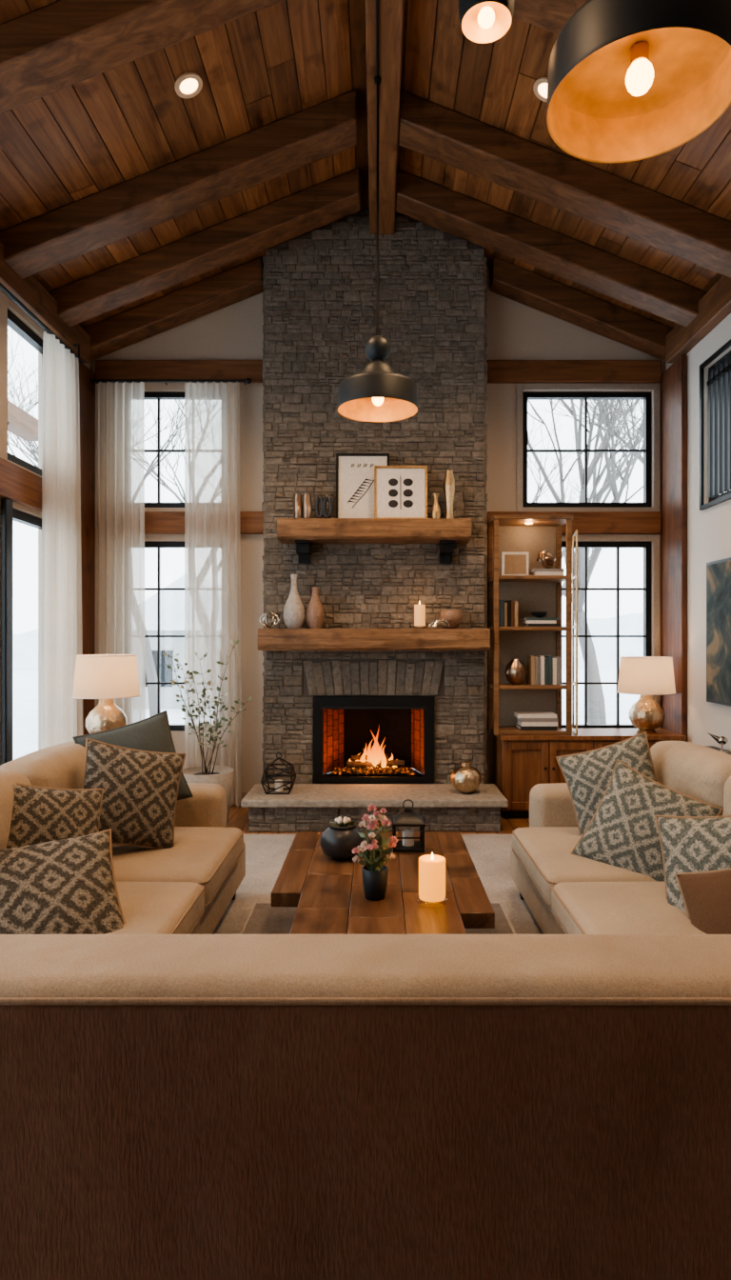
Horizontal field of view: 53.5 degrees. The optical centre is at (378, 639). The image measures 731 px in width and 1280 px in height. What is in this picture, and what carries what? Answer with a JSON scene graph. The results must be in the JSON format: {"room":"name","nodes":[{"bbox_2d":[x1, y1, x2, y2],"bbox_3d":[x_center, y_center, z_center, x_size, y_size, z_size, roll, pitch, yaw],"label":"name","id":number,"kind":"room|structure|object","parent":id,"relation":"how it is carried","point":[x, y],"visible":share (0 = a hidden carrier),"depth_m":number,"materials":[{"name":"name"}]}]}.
{"room":"living room","nodes":[
{"label":"living room","id":0,"kind":"room"},
{"bbox_2d":[0,290,90,765],"bbox_3d":[-2.455,-0.559,2.175,0.150,3.838,7.950,0,0,0],"label":"wall","id":1,"kind":"structure","parent":0,"point":[6,303],"depth_m":4.83,"materials":[{"name":"paint"}]},
{"bbox_2d":[0,498,12,765],"bbox_3d":[-2.359,0.233,4.610,0.038,2.255,0.090,0,0,0],"label":"trim","id":2,"kind":"structure","parent":1,"relation":"attached to","point":[6,504],"depth_m":4.57,"materials":[{"name":"black metal"}]},
{"bbox_2d":[0,457,41,512],"bbox_3d":[-2.354,-1.015,1.855,0.048,0.230,7.270,0,0,0],"label":"trim","id":3,"kind":"structure","parent":1,"relation":"attached to","point":[19,485],"depth_m":4.73,"materials":[{"name":"brown wood"}]},
{"bbox_2d":[7,308,43,476],"bbox_3d":[-2.440,-1.660,5.030,0.060,0.996,0.736,0,0,0],"label":"window","id":4,"kind":"structure","parent":1,"relation":"in","point":[20,328],"depth_m":4.99,"materials":[{"name":"black metal"}]},
{"bbox_2d":[12,508,42,657],"bbox_3d":[-2.440,0.235,5.030,0.060,2.206,0.736,0,0,0],"label":"window","id":5,"kind":"structure","parent":1,"relation":"in","point":[18,516],"depth_m":5.05,"materials":[{"name":"black metal"}]},
{"bbox_2d":[0,282,82,363],"bbox_3d":[-2.263,-2.161,4.050,0.054,0.129,2.900,0,0,0],"label":"curtain rod","id":6,"kind":"object","parent":1,"relation":"attached to","point":[7,291],"visible":0.98,"depth_m":4.75,"materials":[{"name":"black metal"}]},
{"bbox_2d":[40,331,83,749],"bbox_3d":[-2.248,-0.378,5.170,0.112,3.435,0.510,0,0,0],"label":"linen curtain","id":7,"kind":"object","parent":6,"relation":"hanging from","point":[62,714],"visible":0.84,"depth_m":5.13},
{"bbox_2d":[0,241,90,363],"bbox_3d":[-2.334,-2.310,1.995,0.089,0.220,7.570,0,0,0],"label":"trim","id":8,"kind":"structure","parent":1,"relation":"attached to","point":[28,290],"depth_m":4.96,"materials":[{"name":"brown wood"}]},
{"bbox_2d":[78,361,95,735],"bbox_3d":[-2.354,-0.415,5.745,0.048,3.550,0.490,0,0,0],"label":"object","id":9,"kind":"structure","parent":1,"relation":"attached to","point":[87,389],"depth_m":5.83,"materials":[{"name":"brown wood"}]},
{"bbox_2d":[0,0,730,328],"bbox_3d":[0.000,-3.000,2.175,5.060,1.120,8.250,0,0,0],"label":"ceiling","id":10,"kind":"structure","parent":0,"point":[283,59],"depth_m":4.18,"materials":[{"name":"brown wood"}]},
{"bbox_2d":[0,0,283,114],"bbox_3d":[-1.253,-2.834,3.360,2.245,1.079,0.240,0,0,0],"label":"ceiling beam","id":11,"kind":"structure","parent":10,"relation":"attached to","point":[60,45],"depth_m":3.32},
{"bbox_2d":[82,257,263,360],"bbox_3d":[-1.647,-2.676,5.880,1.455,0.763,0.200,0,0,0],"label":"ceiling beam","id":12,"kind":"structure","parent":10,"relation":"attached to","point":[242,282],"depth_m":5.78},
{"bbox_2d":[0,89,358,279],"bbox_3d":[-1.253,-2.834,4.560,2.245,1.079,0.240,0,0,0],"label":"ceiling beam","id":13,"kind":"structure","parent":10,"relation":"attached to","point":[329,128],"depth_m":4.44,"materials":[{"name":"wood"}]},
{"bbox_2d":[174,72,202,98],"bbox_3d":[-1.028,-3.010,3.940,0.149,0.069,0.156,0,0,0],"label":"recessed light","id":14,"kind":"object","parent":10,"relation":"in","point":[188,85],"visible":1,"depth_m":3.93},
{"bbox_2d":[48,168,360,326],"bbox_3d":[-1.253,-2.834,5.290,2.245,1.079,0.220,0,0,0],"label":"ceiling beam","id":15,"kind":"structure","parent":10,"relation":"attached to","point":[339,197],"depth_m":5.18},
{"bbox_2d":[364,0,403,234],"bbox_3d":[0.033,-3.270,1.950,0.195,0.200,7.460,0,0,0],"label":"ridge beam","id":16,"kind":"structure","parent":10,"relation":"attached to","point":[391,11],"depth_m":4.31,"materials":[{"name":"brown wood"}]},
{"bbox_2d":[376,0,379,106],"bbox_3d":[0.000,-3.161,2.250,0.017,0.015,4.100,0,0,0],"label":"conduit","id":17,"kind":"object","parent":16,"relation":"attached to","point":[377,1],"visible":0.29,"depth_m":3.84,"materials":[{"name":"black metal"}]},
{"bbox_2d":[338,76,418,422],"bbox_3d":[0.000,-2.223,4.080,0.452,1.865,0.452,0,0,0],"label":"pendant lamp","id":18,"kind":"object","parent":17,"relation":"hanging from","point":[377,394],"visible":1,"depth_m":4.03,"materials":[{"name":"black metal"}]},
{"bbox_2d":[459,0,514,43],"bbox_3d":[0.374,-2.697,2.500,0.192,1.167,0.192,0,0,0],"label":"dome pendant lamp","id":19,"kind":"object","parent":10,"relation":"hanging from","point":[482,21],"visible":1,"depth_m":2.51,"materials":[{"name":"black metal"}]},
{"bbox_2d":[533,77,547,102],"bbox_3d":[0.938,-3.046,4.020,0.149,0.069,0.156,0,0,0],"label":"recessed light","id":20,"kind":"object","parent":10,"relation":"in","point":[540,88],"visible":0.51,"depth_m":4.03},
{"bbox_2d":[512,0,588,35],"bbox_3d":[1.252,-2.834,3.360,2.245,1.079,0.240,0,0,0],"label":"ceiling beam","id":21,"kind":"structure","parent":10,"relation":"attached to","point":[550,15],"depth_m":3.39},
{"bbox_2d":[395,168,707,326],"bbox_3d":[1.252,-2.834,5.290,2.245,1.079,0.220,0,0,0],"label":"ceiling beam","id":22,"kind":"structure","parent":10,"relation":"attached to","point":[419,198],"depth_m":5.18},
{"bbox_2d":[398,89,730,278],"bbox_3d":[1.252,-2.834,4.560,2.245,1.079,0.240,0,0,0],"label":"ceiling beam","id":23,"kind":"structure","parent":10,"relation":"attached to","point":[427,128],"depth_m":4.44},
{"bbox_2d":[489,257,673,360],"bbox_3d":[1.647,-2.676,5.880,1.455,0.763,0.200,0,0,0],"label":"ceiling beam","id":24,"kind":"structure","parent":10,"relation":"attached to","point":[509,280],"depth_m":5.78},
{"bbox_2d":[546,0,730,163],"bbox_3d":[0.650,-2.248,1.800,0.452,1.836,0.452,0,0,0],"label":"pendant lamp","id":25,"kind":"object","parent":10,"relation":"hanging from","point":[629,80],"visible":1,"depth_m":1.85,"materials":[{"name":"black metal"}]},
{"bbox_2d":[90,269,665,791],"bbox_3d":[0.000,-0.867,6.075,4.760,4.455,0.150,0,0,0],"label":"wall","id":26,"kind":"structure","parent":0,"point":[516,330],"depth_m":6.00,"materials":[{"name":"paint"}]},
{"bbox_2d":[144,541,184,730],"bbox_3d":[-1.685,-0.032,6.060,0.862,1.571,0.060,0,0,0],"label":"window","id":27,"kind":"structure","parent":26,"relation":"in","point":[158,545],"depth_m":6.04,"materials":[{"name":"black metal"}]},
{"bbox_2d":[144,392,184,507],"bbox_3d":[-1.685,-1.579,6.060,0.862,0.964,0.060,0,0,0],"label":"window","id":28,"kind":"structure","parent":26,"relation":"in","point":[158,396],"depth_m":6.04,"materials":[{"name":"black metal"}]},
{"bbox_2d":[90,378,251,384],"bbox_3d":[-1.672,-2.096,5.896,1.296,0.048,0.101,0,0,0],"label":"curtain rod","id":29,"kind":"object","parent":26,"relation":"attached to","point":[248,380],"visible":0.99,"depth_m":5.86,"materials":[{"name":"black metal"}]},
{"bbox_2d":[94,381,145,724],"bbox_3d":[-2.089,-0.371,5.872,0.412,3.422,0.105,0,0,0],"label":"sheer curtain","id":30,"kind":"object","parent":29,"relation":"hanging from","point":[120,629],"visible":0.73,"depth_m":5.87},
{"bbox_2d":[184,381,241,806],"bbox_3d":[-1.340,-0.371,5.870,0.462,3.422,0.109,0,0,0],"label":"sheer curtain","id":31,"kind":"object","parent":29,"relation":"hanging from","point":[212,522],"visible":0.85,"depth_m":5.87,"materials":[{"name":"fabric"}]},
{"bbox_2d":[95,360,262,382],"bbox_3d":[-1.625,-2.213,5.974,1.400,0.173,0.048,0,0,0],"label":"trim","id":32,"kind":"structure","parent":26,"relation":"attached to","point":[252,370],"depth_m":5.95,"materials":[{"name":"brown wood"}]},
{"bbox_2d":[144,511,263,534],"bbox_3d":[-1.625,-0.965,5.974,1.400,0.181,0.048,0,0,0],"label":"trim","id":33,"kind":"structure","parent":26,"relation":"attached to","point":[155,522],"depth_m":5.95,"materials":[{"name":"brown wood"}]},
{"bbox_2d":[485,511,661,534],"bbox_3d":[1.604,-0.965,5.974,1.452,0.181,0.048,0,0,0],"label":"trim","id":34,"kind":"structure","parent":26,"relation":"attached to","point":[585,522],"depth_m":5.95,"materials":[{"name":"brown wood"}]},
{"bbox_2d":[486,360,661,383],"bbox_3d":[1.604,-2.209,5.974,1.452,0.181,0.048,0,0,0],"label":"wooden beam","id":35,"kind":"structure","parent":26,"relation":"attached to","point":[499,371],"depth_m":5.95,"materials":[{"name":"brown wood"}]},
{"bbox_2d":[517,383,659,511],"bbox_3d":[1.736,-1.579,6.034,1.179,1.068,0.112,0,0,0],"label":"window","id":36,"kind":"structure","parent":26,"relation":"in","point":[523,505],"depth_m":6.03,"materials":[{"name":"black metal"}]},
{"bbox_2d":[561,534,659,728],"bbox_3d":[1.736,-0.032,6.034,1.179,1.675,0.112,0,0,0],"label":"window","id":37,"kind":"structure","parent":26,"relation":"in","point":[647,546],"depth_m":6.03,"materials":[{"name":"black metal"}]},
{"bbox_2d":[226,804,529,834],"bbox_3d":[0.000,1.410,2.225,4.760,0.100,8.050,0,0,0],"label":"floor","id":38,"kind":"structure","parent":0,"point":[238,816],"depth_m":5.36,"materials":[{"name":"brown wood"}]},
{"bbox_2d":[162,639,251,824],"bbox_3d":[-1.214,0.675,5.200,0.644,1.366,0.390,0,0,0],"label":"potted plant","id":39,"kind":"object","parent":38,"relation":"on","point":[221,775],"visible":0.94,"depth_m":5.18,"materials":[{"name":"plant"}]},
{"bbox_2d":[240,783,508,831],"bbox_3d":[-0.023,1.241,5.367,1.873,0.241,0.575,0,0,0],"label":"stone hearth","id":40,"kind":"object","parent":38,"relation":"on","point":[308,807],"visible":0.91,"depth_m":5.15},
{"bbox_2d":[260,752,296,794],"bbox_3d":[-0.730,0.974,5.350,0.232,0.292,0.231,0,0,0],"label":"wire lantern","id":41,"kind":"object","parent":40,"relation":"on","point":[279,785],"visible":1,"depth_m":5.32,"materials":[{"name":"black metal"}]},
{"bbox_2d":[450,760,481,793],"bbox_3d":[0.647,1.006,5.320,0.231,0.225,0.221,0,0,0],"label":"vase","id":42,"kind":"object","parent":40,"relation":"on","point":[466,778],"visible":1,"depth_m":5.25,"materials":[{"name":"gold metal"}]},
{"bbox_2d":[261,208,488,783],"bbox_3d":[-0.023,-1.033,5.968,1.789,4.789,0.564,0,0,0],"label":"chimney","id":43,"kind":"object","parent":38,"relation":"on","point":[320,285],"visible":0.78,"depth_m":5.70,"materials":[{"name":"stone"}]},
{"bbox_2d":[313,696,434,782],"bbox_3d":[-0.034,0.779,5.877,0.946,0.671,0.447,0,0,0],"label":"fireplace insert","id":44,"kind":"object","parent":43,"relation":"in","point":[343,726],"visible":0.98,"depth_m":5.84,"materials":[{"name":"black metal"}]},
{"bbox_2d":[348,724,397,768],"bbox_3d":[-0.039,0.861,5.885,0.396,0.350,0.111,0,0,0],"label":"fire","id":45,"kind":"object","parent":44,"relation":"on","point":[375,754],"visible":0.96,"depth_m":5.85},
{"bbox_2d":[277,518,471,563],"bbox_3d":[-0.028,-0.752,5.546,1.451,0.316,0.276,0,0,0],"label":"mantel shelf","id":46,"kind":"object","parent":43,"relation":"attached to","point":[304,532],"visible":1,"depth_m":5.43,"materials":[{"name":"brown wood"}]},
{"bbox_2d":[293,493,302,518],"bbox_3d":[-0.611,-1.012,5.540,0.070,0.200,0.070,0,0,0],"label":"vase","id":47,"kind":"object","parent":46,"relation":"on","point":[297,501],"visible":0.86,"depth_m":5.51,"materials":[{"name":"metal"}]},
{"bbox_2d":[302,493,311,518],"bbox_3d":[-0.542,-1.012,5.540,0.070,0.200,0.070,0,0,0],"label":"jar","id":48,"kind":"object","parent":46,"relation":"on","point":[307,499],"visible":0.84,"depth_m":5.51,"materials":[{"name":"metal"}]},
{"bbox_2d":[315,495,333,518],"bbox_3d":[-0.412,-1.013,5.540,0.140,0.186,0.032,0,0,0],"label":"ring sculpture","id":49,"kind":"object","parent":46,"relation":"on","point":[323,501],"visible":0.99,"depth_m":5.53,"materials":[{"name":"metal"}]},
{"bbox_2d":[336,453,389,518],"bbox_3d":[-0.118,-1.181,5.623,0.412,0.536,0.071,0,0,0],"label":"framed print","id":50,"kind":"object","parent":46,"relation":"on","point":[354,471],"visible":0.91,"depth_m":5.62,"materials":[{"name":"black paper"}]},
{"bbox_2d":[374,465,427,519],"bbox_3d":[0.174,-1.123,5.548,0.406,0.421,0.061,0,0,0],"label":"framed botanical print","id":51,"kind":"object","parent":46,"relation":"on","point":[400,491],"visible":0.96,"depth_m":5.55,"materials":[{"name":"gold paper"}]},
{"bbox_2d":[431,493,440,518],"bbox_3d":[0.444,-1.014,5.540,0.080,0.205,0.080,0,0,0],"label":"bud vase","id":52,"kind":"object","parent":46,"relation":"on","point":[435,510],"visible":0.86,"depth_m":5.51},
{"bbox_2d":[443,469,455,519],"bbox_3d":[0.545,-1.101,5.540,0.082,0.380,0.082,0,0,22],"label":"vase","id":53,"kind":"object","parent":46,"relation":"on","point":[449,481],"visible":0.91,"depth_m":5.51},
{"bbox_2d":[258,628,490,650],"bbox_3d":[-0.032,-0.002,5.545,1.736,0.167,0.278,0,0,0],"label":"mantel beam","id":54,"kind":"structure","parent":43,"relation":"attached to","point":[269,639],"depth_m":5.42,"materials":[{"name":"brown wood"}]},
{"bbox_2d":[260,611,279,628],"bbox_3d":[-0.823,-0.152,5.520,0.153,0.127,0.136,0,0,0],"label":"ornament","id":55,"kind":"object","parent":54,"relation":"on","point":[273,615],"visible":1,"depth_m":5.51,"materials":[{"name":"silver metal"}]},
{"bbox_2d":[283,574,304,628],"bbox_3d":[-0.640,-0.293,5.540,0.166,0.415,0.166,0,0,0],"label":"vase","id":56,"kind":"object","parent":54,"relation":"on","point":[293,610],"visible":0.98,"depth_m":5.49,"materials":[{"name":"ceramic"}]},
{"bbox_2d":[306,587,323,628],"bbox_3d":[-0.481,-0.243,5.550,0.136,0.315,0.136,0,0,0],"label":"vase","id":57,"kind":"object","parent":54,"relation":"on","point":[314,611],"visible":0.91,"depth_m":5.51,"materials":[{"name":"ceramic"}]},
{"bbox_2d":[412,601,427,628],"bbox_3d":[0.318,-0.192,5.500,0.110,0.210,0.110,0,0,0],"label":"pillar candle","id":58,"kind":"object","parent":54,"relation":"on","point":[419,610],"visible":0.96,"depth_m":5.46,"materials":[{"name":"beige wax"}]},
{"bbox_2d":[427,618,449,627],"bbox_3d":[0.461,-0.129,5.463,0.171,0.079,0.037,0,0,0],"label":"ornament","id":59,"kind":"object","parent":54,"relation":"on","point":[435,623],"visible":1,"depth_m":5.45,"materials":[{"name":"silver metal"}]},
{"bbox_2d":[440,610,462,628],"bbox_3d":[0.565,-0.157,5.590,0.176,0.140,0.176,0,0,0],"label":"stoneware bowl","id":60,"kind":"object","parent":54,"relation":"on","point":[454,618],"visible":0.84,"depth_m":5.52,"materials":[{"name":"brown ceramic"}]},
{"bbox_2d":[212,834,543,934],"bbox_3d":[0.000,1.351,3.050,3.240,0.017,3.960,0,0,0],"label":"area rug","id":61,"kind":"object","parent":38,"relation":"on","point":[250,911],"visible":0.03,"depth_m":3.87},
{"bbox_2d":[0,740,245,934],"bbox_3d":[-1.192,0.910,2.975,1.056,0.861,1.770,0,0,0],"label":"sofa","id":62,"kind":"object","parent":61,"relation":"on","point":[188,887],"visible":0.34,"depth_m":2.98,"materials":[{"name":"fabric"}]},
{"bbox_2d":[6,782,103,848],"bbox_3d":[-1.222,0.737,2.700,0.479,0.460,0.211,0,0,-44],"label":"throw pillow","id":63,"kind":"object","parent":62,"relation":"on","point":[40,814],"visible":0.51,"depth_m":2.67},
{"bbox_2d":[0,828,126,934],"bbox_3d":[-1.066,0.835,2.340,0.470,0.318,0.355,0,0,-29],"label":"throw pillow","id":64,"kind":"object","parent":62,"relation":"on","point":[68,886],"visible":0.74,"depth_m":2.31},
{"bbox_2d":[72,710,193,799],"bbox_3d":[-1.170,0.612,3.481,0.538,0.528,0.182,0,0,-29],"label":"throw pillow","id":65,"kind":"object","parent":62,"relation":"on","point":[152,733],"visible":0.41,"depth_m":3.49,"materials":[{"name":"fabric"}]},
{"bbox_2d":[81,738,185,849],"bbox_3d":[-1.082,0.682,3.171,0.534,0.518,0.212,0,0,-32],"label":"throw pillow","id":66,"kind":"object","parent":62,"relation":"on","point":[141,788],"visible":0.81,"depth_m":3.12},
{"bbox_2d":[0,934,730,1279],"bbox_3d":[0.000,0.950,1.621,3.440,0.783,0.908,0,0,0],"label":"sofa","id":67,"kind":"object","parent":61,"relation":"on","point":[173,1107],"visible":1,"depth_m":1.17,"materials":[{"name":"fabric"}]},
{"bbox_2d":[270,831,495,934],"bbox_3d":[0.003,1.141,2.850,0.803,0.401,1.419,0,0,0],"label":"coffee table","id":68,"kind":"object","parent":61,"relation":"on","point":[328,893],"visible":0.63,"depth_m":2.70,"materials":[{"name":"brown wood"}]},
{"bbox_2d":[320,816,364,860],"bbox_3d":[-0.152,0.852,3.140,0.200,0.174,0.200,0,0,0],"label":"vase","id":69,"kind":"object","parent":68,"relation":"on","point":[337,842],"visible":0.97,"depth_m":3.07,"materials":[{"name":"ceramic"}]},
{"bbox_2d":[351,803,398,900],"bbox_3d":[-0.011,0.769,2.648,0.173,0.341,0.158,0,0,0],"label":"bouquet","id":70,"kind":"object","parent":68,"relation":"on","point":[374,871],"visible":1,"depth_m":2.62,"materials":[{"name":"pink plant"}]},
{"bbox_2d":[391,799,425,852],"bbox_3d":[0.137,0.830,3.280,0.148,0.219,0.148,0,0,0],"label":"lantern","id":71,"kind":"object","parent":68,"relation":"on","point":[408,817],"visible":0.94,"depth_m":3.24,"materials":[{"name":"metal"}]},
{"bbox_2d":[419,853,445,901],"bbox_3d":[0.195,0.850,2.600,0.108,0.179,0.108,0,0,0],"label":"candle","id":72,"kind":"object","parent":68,"relation":"on","point":[431,867],"visible":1,"depth_m":2.56,"materials":[{"name":"wax"}]},
{"bbox_2d":[510,740,730,934],"bbox_3d":[1.192,0.910,2.975,1.056,0.861,1.770,0,0,0],"label":"sofa","id":73,"kind":"object","parent":61,"relation":"on","point":[565,892],"visible":0.45,"depth_m":2.94,"materials":[{"name":"beige fabric"}]},
{"bbox_2d":[556,731,659,836],"bbox_3d":[1.100,0.696,3.381,0.559,0.540,0.193,0,0,27],"label":"throw pillow","id":74,"kind":"object","parent":73,"relation":"on","point":[587,774],"visible":0.61,"depth_m":3.37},
{"bbox_2d":[570,759,723,881],"bbox_3d":[1.091,0.790,2.979,0.572,0.553,0.222,0,0,43],"label":"throw pillow","id":75,"kind":"object","parent":73,"relation":"on","point":[623,832],"visible":0.68,"depth_m":2.95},
{"bbox_2d":[655,815,730,911],"bbox_3d":[1.178,0.813,2.420,0.576,0.557,0.223,0,0,42],"label":"throw pillow","id":76,"kind":"object","parent":73,"relation":"on","point":[689,844],"visible":0.54,"depth_m":2.49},
{"bbox_2d":[675,867,730,934],"bbox_3d":[1.156,0.891,2.220,0.540,0.514,0.226,0,0,40],"label":"throw pillow","id":77,"kind":"object","parent":73,"relation":"on","point":[707,895],"visible":0.55,"depth_m":2.31,"materials":[{"name":"brown fabric"}]},
{"bbox_2d":[491,728,686,818],"bbox_3d":[1.627,1.041,5.702,1.395,0.638,0.486,0,0,0],"label":"base cabinet","id":78,"kind":"object","parent":38,"relation":"on","point":[522,763],"visible":0.44,"depth_m":5.50,"materials":[{"name":"brown wood"}]},
{"bbox_2d":[487,515,574,735],"bbox_3d":[1.180,-0.113,5.665,0.604,1.666,0.350,0,0,0],"label":"bookshelf","id":79,"kind":"object","parent":78,"relation":"on","point":[532,534],"visible":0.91,"depth_m":5.82,"materials":[{"name":"brown wood"}]},
{"bbox_2d":[499,600,518,626],"bbox_3d":[1.014,-0.206,5.671,0.133,0.209,0.175,0,0,0],"label":"upright books","id":80,"kind":"object","parent":79,"relation":"in","point":[508,610],"visible":0.78,"depth_m":5.59,"materials":[{"name":"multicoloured paper"}]},
{"bbox_2d":[501,552,528,575],"bbox_3d":[1.066,-0.587,5.628,0.206,0.190,0.023,0,0,0],"label":"framed photo","id":81,"kind":"object","parent":79,"relation":"in","point":[512,563],"visible":0.83,"depth_m":5.62,"materials":[{"name":"white paper"}]},
{"bbox_2d":[504,659,527,684],"bbox_3d":[1.073,0.245,5.640,0.175,0.200,0.171,0,0,0],"label":"vase","id":82,"kind":"object","parent":79,"relation":"on","point":[515,672],"visible":1,"depth_m":5.58,"materials":[{"name":"brown metal"}]},
{"bbox_2d":[514,712,558,730],"bbox_3d":[1.228,0.630,5.649,0.308,0.122,0.181,0,0,0],"label":"book stack","id":83,"kind":"object","parent":79,"relation":"in","point":[527,721],"visible":1,"depth_m":5.56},
{"bbox_2d":[520,617,559,626],"bbox_3d":[1.264,-0.137,5.649,0.264,0.070,0.181,0,0,0],"label":"book stack","id":84,"kind":"object","parent":79,"relation":"in","point":[527,621],"visible":0.98,"depth_m":5.56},
{"bbox_2d":[527,655,560,684],"bbox_3d":[1.296,0.233,5.672,0.227,0.225,0.176,0,0,0],"label":"upright books","id":85,"kind":"object","parent":79,"relation":"in","point":[546,670],"visible":1,"depth_m":5.59,"materials":[{"name":"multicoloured paper"}]},
{"bbox_2d":[528,568,563,575],"bbox_3d":[1.309,-0.519,5.649,0.234,0.055,0.181,0,0,0],"label":"book stack","id":86,"kind":"object","parent":79,"relation":"in","point":[534,571],"visible":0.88,"depth_m":5.56,"materials":[{"name":"white paper"}]},
{"bbox_2d":[536,550,556,568],"bbox_3d":[1.308,-0.625,5.640,0.152,0.150,0.152,0,0,0],"label":"ornament","id":87,"kind":"object","parent":86,"relation":"on","point":[544,556],"visible":0.98,"depth_m":5.59,"materials":[{"name":"brown metal"}]},
{"bbox_2d":[572,529,578,735],"bbox_3d":[1.532,-0.058,5.640,0.018,1.552,0.343,0,0,11],"label":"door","id":88,"kind":"structure","parent":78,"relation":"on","point":[576,530],"depth_m":5.52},
{"bbox_2d":[617,656,676,733],"bbox_3d":[2.102,0.426,5.680,0.437,0.588,0.437,0,0,0],"label":"table lamp","id":89,"kind":"object","parent":78,"relation":"on","point":[647,676],"visible":1,"depth_m":5.55,"materials":[{"name":"fabric"}]},
{"bbox_2d":[704,745,730,755],"bbox_3d":[2.160,1.048,4.650,0.360,0.623,0.800,0,0,0],"label":"console table","id":90,"kind":"object","parent":38,"relation":"on","point":[711,747],"visible":0.04,"depth_m":4.91,"materials":[{"name":"metal"}]},
{"bbox_2d":[707,732,728,753],"bbox_3d":[2.208,0.669,4.720,0.132,0.134,0.066,0,0,0],"label":"bird ornament","id":91,"kind":"object","parent":90,"relation":"on","point":[722,740],"visible":0.9,"depth_m":4.71,"materials":[{"name":"metal"}]},
{"bbox_3d":[-1.777,1.014,4.750,0.480,0.692,0.480,0,0,0],"label":"side table","id":92,"kind":"object","parent":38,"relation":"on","visible":0},
{"bbox_2d":[71,654,139,734],"bbox_3d":[-1.777,0.382,4.750,0.424,0.571,0.424,0,0,0],"label":"table lamp","id":93,"kind":"object","parent":92,"relation":"on","point":[106,678],"visible":0.87,"depth_m":4.62,"materials":[{"name":"fabric"}]},
{"bbox_2d":[665,313,730,751],"bbox_3d":[2.455,-0.559,2.175,0.150,3.838,7.950,0,0,0],"label":"wall","id":94,"kind":"structure","parent":0,"point":[709,530],"depth_m":5.33,"materials":[{"name":"paint"}]},
{"bbox_2d":[660,355,687,741],"bbox_3d":[2.357,-0.415,5.780,0.043,3.550,0.420,0,0,0],"label":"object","id":95,"kind":"structure","parent":94,"relation":"attached to","point":[674,380],"depth_m":5.71,"materials":[{"name":"brown wood"}]},
{"bbox_2d":[665,275,730,363],"bbox_3d":[2.334,-2.310,1.995,0.089,0.220,7.570,0,0,0],"label":"trim","id":96,"kind":"structure","parent":94,"relation":"attached to","point":[715,306],"depth_m":5.14,"materials":[{"name":"brown wood"}]},
{"bbox_2d":[700,339,730,510],"bbox_3d":[2.414,-1.480,4.770,0.112,1.060,1.100,0,0,0],"label":"window","id":97,"kind":"structure","parent":94,"relation":"in","point":[719,383],"depth_m":5.13,"materials":[{"name":"black metal"}]},
{"bbox_2d":[706,557,730,706],"bbox_3d":[2.359,-0.055,4.690,0.038,0.990,0.980,0,0,0],"label":"painting","id":98,"kind":"object","parent":94,"relation":"attached to","point":[719,571],"visible":1,"depth_m":4.97,"materials":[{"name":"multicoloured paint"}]},
{"label":"outside","id":99,"kind":"structure","parent":0,"visible":0},
{"bbox_2d":[12,668,640,759],"bbox_3d":[0.000,1.710,20.000,120.000,0.001,120.000,0,0,0],"label":"snowy ground","id":100,"kind":"structure","parent":99,"point":[25,683],"depth_m":18.48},
{"bbox_2d":[7,400,38,440],"bbox_3d":[-4.500,-0.570,5.250,0.200,4.560,8.500,0,0,0],"label":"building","id":101,"kind":"structure","parent":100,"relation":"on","point":[20,423],"depth_m":9.02,"materials":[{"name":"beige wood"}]},
{"bbox_2d":[7,329,38,412],"bbox_3d":[-6.588,-1.668,9.414,4.118,6.782,4.427,0,0,-44],"label":"bare tree","id":102,"kind":"object","parent":100,"relation":"on","point":[19,375],"visible":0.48,"depth_m":9.52,"materials":[{"name":"grey plant"}]},
{"bbox_2d":[7,348,184,717],"bbox_3d":[-5.869,-2.029,14.018,6.549,7.499,3.409,0,0,19],"label":"bare tree","id":103,"kind":"object","parent":100,"relation":"on","point":[150,671],"visible":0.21,"depth_m":13.81,"materials":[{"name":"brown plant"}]},
{"bbox_2d":[144,574,184,708],"bbox_3d":[-4.700,0.035,20.000,4.200,3.350,4.400,0,0,0],"label":"neighbouring house","id":104,"kind":"structure","parent":100,"relation":"on","point":[172,602],"depth_m":17.97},
{"bbox_2d":[144,400,184,502],"bbox_3d":[-2.852,-2.164,12.392,3.938,7.756,6.923,0,0,-40],"label":"bare tree","id":105,"kind":"object","parent":100,"relation":"on","point":[151,470],"visible":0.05,"depth_m":13.42,"materials":[{"name":"grey plant"}]},
{"bbox_2d":[12,613,643,670],"bbox_3d":[-2.037,-0.158,6.267,89.996,4.036,76.819,0,0,-18],"label":"treeline","id":106,"kind":"object","parent":100,"relation":"on","point":[25,646],"visible":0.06,"depth_m":42.59,"materials":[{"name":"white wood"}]},
{"bbox_2d":[527,400,643,724],"bbox_3d":[2.477,-1.597,8.487,3.541,6.642,3.174,0,0,-13],"label":"bare tree","id":107,"kind":"object","parent":100,"relation":"on","point":[593,715],"visible":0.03,"depth_m":9.21,"materials":[{"name":"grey plant"}]},
{"bbox_2d":[527,400,643,724],"bbox_3d":[2.834,-2.246,11.876,6.331,7.943,4.851,0,0,15],"label":"bare tree","id":108,"kind":"object","parent":100,"relation":"on","point":[597,497],"visible":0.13,"depth_m":11.63,"materials":[{"name":"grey plant"}]},
{"bbox_2d":[542,400,643,597],"bbox_3d":[4.045,-2.567,18.063,7.886,8.603,6.292,0,0,18],"label":"bare tree","id":109,"kind":"object","parent":100,"relation":"on","point":[564,551],"visible":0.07,"depth_m":16.40,"materials":[{"name":"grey plant"}]},
{"bbox_2d":[536,400,730,490],"bbox_3d":[5.356,-2.728,13.412,5.888,8.902,3.398,0,0,16],"label":"bare tree","id":110,"kind":"object","parent":100,"relation":"on","point":[640,457],"visible":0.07,"depth_m":13.46,"materials":[{"name":"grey plant"}]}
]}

